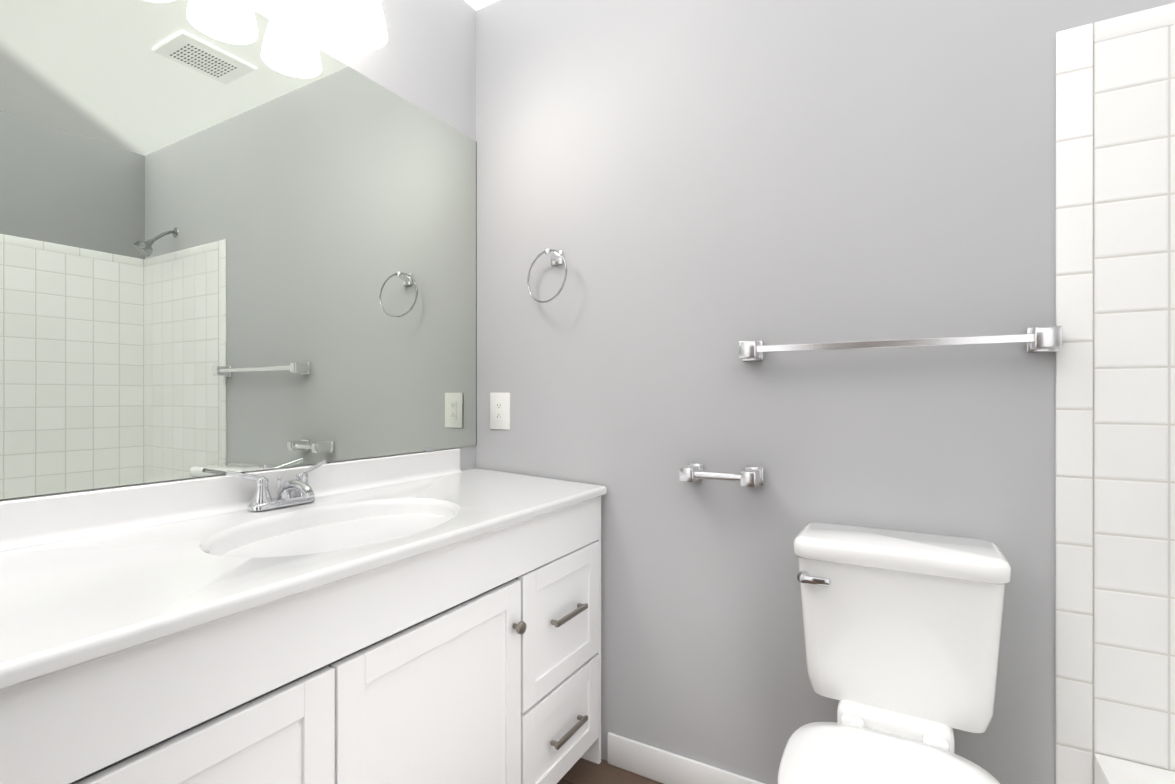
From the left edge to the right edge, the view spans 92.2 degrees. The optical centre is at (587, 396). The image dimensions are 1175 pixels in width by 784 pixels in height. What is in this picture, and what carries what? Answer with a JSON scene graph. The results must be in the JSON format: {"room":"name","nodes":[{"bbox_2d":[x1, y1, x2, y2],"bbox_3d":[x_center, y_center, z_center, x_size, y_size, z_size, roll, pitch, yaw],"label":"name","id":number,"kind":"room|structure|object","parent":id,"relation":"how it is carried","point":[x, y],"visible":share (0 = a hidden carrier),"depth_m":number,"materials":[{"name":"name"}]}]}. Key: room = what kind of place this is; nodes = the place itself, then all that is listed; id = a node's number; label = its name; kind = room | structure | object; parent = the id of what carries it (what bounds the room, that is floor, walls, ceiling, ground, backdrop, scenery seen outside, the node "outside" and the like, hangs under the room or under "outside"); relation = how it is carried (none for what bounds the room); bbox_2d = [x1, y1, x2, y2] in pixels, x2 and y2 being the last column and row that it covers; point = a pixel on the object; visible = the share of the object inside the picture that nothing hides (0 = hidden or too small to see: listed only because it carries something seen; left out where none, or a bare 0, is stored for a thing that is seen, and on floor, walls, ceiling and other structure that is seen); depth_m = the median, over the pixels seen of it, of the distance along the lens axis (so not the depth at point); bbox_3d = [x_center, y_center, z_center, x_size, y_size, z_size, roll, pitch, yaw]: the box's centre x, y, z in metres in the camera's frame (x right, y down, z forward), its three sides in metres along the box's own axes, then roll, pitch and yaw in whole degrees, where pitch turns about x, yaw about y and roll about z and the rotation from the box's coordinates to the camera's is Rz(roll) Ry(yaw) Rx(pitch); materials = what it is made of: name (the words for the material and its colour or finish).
{"room":"bathroom","nodes":[
{"label":"bathroom","id":0,"kind":"room"},
{"bbox_2d":[0,0,475,500],"bbox_3d":[-1.171,-0.127,0.924,0.100,2.655,2.850,0,0,30],"label":"wall","id":1,"kind":"structure","parent":0,"point":[423,58],"depth_m":1.90,"materials":[{"name":"grey paint"}]},
{"bbox_2d":[0,0,476,499],"bbox_3d":[-0.815,-0.387,1.440,0.007,1.146,1.599,0,0,30],"label":"mirror","id":2,"kind":"object","parent":1,"relation":"attached to","point":[236,236],"visible":1,"depth_m":1.33,"materials":[{"name":"silver mirror"}]},
{"bbox_2d":[272,0,386,49],"bbox_3d":[-0.738,-1.138,1.356,0.223,0.340,0.620,0,0,30],"label":"sconce","id":3,"kind":"object","parent":1,"relation":"attached to","point":[358,24],"visible":1,"depth_m":1.47,"materials":[{"name":"white glass"}]},
{"bbox_2d":[464,0,499,10],"bbox_3d":[0.031,-1.505,0.295,2.810,0.100,2.950,0,0,30],"label":"ceiling","id":4,"kind":"structure","parent":0,"point":[475,5],"depth_m":2.10,"materials":[{"name":"white paint"}]},
{"bbox_2d":[557,758,662,783],"bbox_3d":[0.031,1.250,0.297,2.810,0.100,2.950,0,0,30],"label":"floor","id":5,"kind":"structure","parent":0,"point":[582,771],"depth_m":1.79,"materials":[{"name":"brown wood"}]},
{"bbox_2d":[0,492,606,783],"bbox_3d":[-0.562,0.761,1.306,0.576,0.878,1.556,0,0,30],"label":"bathroom vanity","id":6,"kind":"object","parent":5,"relation":"on","point":[431,617],"depth_m":1.05,"materials":[{"name":"white wood"}]},
{"bbox_2d":[0,472,606,679],"bbox_3d":[-0.569,0.308,1.308,0.562,0.027,1.564,0,0,30],"label":"countertop","id":7,"kind":"structure","parent":6,"relation":"on","point":[56,603],"depth_m":0.99,"materials":[{"name":"white stone"}]},
{"bbox_2d":[226,460,325,510],"bbox_3d":[-0.718,0.222,1.385,0.144,0.099,0.256,0,0,30],"label":"faucet","id":8,"kind":"object","parent":7,"relation":"on","point":[300,486],"visible":0.98,"depth_m":1.36,"materials":[{"name":"silver metal"}]},
{"bbox_2d":[778,523,1010,783],"bbox_3d":[0.602,0.769,1.121,0.426,0.863,0.720,0,0,30],"label":"toilet","id":9,"kind":"object","parent":5,"relation":"on","point":[902,632],"visible":1,"depth_m":1.23,"materials":[{"name":"white ceramic"}]},
{"bbox_2d":[1095,754,1174,783],"bbox_3d":[1.099,0.994,0.385,0.824,0.413,1.520,0,0,30],"label":"bathtub","id":10,"kind":"object","parent":5,"relation":"on","point":[1110,770],"visible":1,"depth_m":1.19,"materials":[{"name":"white ceramic"}]},
{"bbox_2d":[476,0,1174,783],"bbox_3d":[0.737,-0.128,1.534,2.810,2.655,0.100,0,0,30],"label":"wall","id":11,"kind":"structure","parent":0,"point":[696,192],"depth_m":1.61,"materials":[{"name":"grey paint"}]},
{"bbox_2d":[490,393,509,429],"bbox_3d":[-0.322,0.054,2.074,0.091,0.135,0.010,0,0,30],"label":"electrical outlet","id":12,"kind":"object","parent":11,"relation":"attached to","point":[499,410],"visible":1,"depth_m":2.07,"materials":[{"name":"white plastic"}]},
{"bbox_2d":[527,249,566,302],"bbox_3d":[-0.128,-0.407,1.923,0.180,0.187,0.080,0,0,30],"label":"towel ring","id":13,"kind":"object","parent":11,"relation":"attached to","point":[556,257],"visible":1,"depth_m":1.93,"materials":[{"name":"silver metal"}]},
{"bbox_2d":[608,732,764,783],"bbox_3d":[0.564,1.150,1.568,1.145,0.100,0.012,0,0,30],"label":"baseboard","id":14,"kind":"structure","parent":11,"relation":"attached to","point":[648,761],"depth_m":1.75,"materials":[{"name":"white wood"}]},
{"bbox_2d":[679,463,763,486],"bbox_3d":[0.383,0.228,1.631,0.230,0.052,0.082,0,0,30],"label":"paper holder","id":15,"kind":"object","parent":11,"relation":"attached to","point":[749,476],"visible":1,"depth_m":1.60,"materials":[{"name":"silver metal"}]},
{"bbox_2d":[739,326,1061,360],"bbox_3d":[0.742,-0.130,1.432,0.713,0.058,0.072,0,0,30],"label":"towel bar","id":16,"kind":"object","parent":11,"relation":"attached to","point":[1043,339],"visible":1,"depth_m":1.36,"materials":[{"name":"silver metal"}]},
{"bbox_2d":[1055,3,1174,783],"bbox_3d":[1.454,0.187,1.063,0.898,2.026,0.008,0,0,30],"label":"wall tile","id":17,"kind":"structure","parent":11,"relation":"attached to","point":[1115,431],"depth_m":1.23,"materials":[{"name":"white tile"}]}
]}

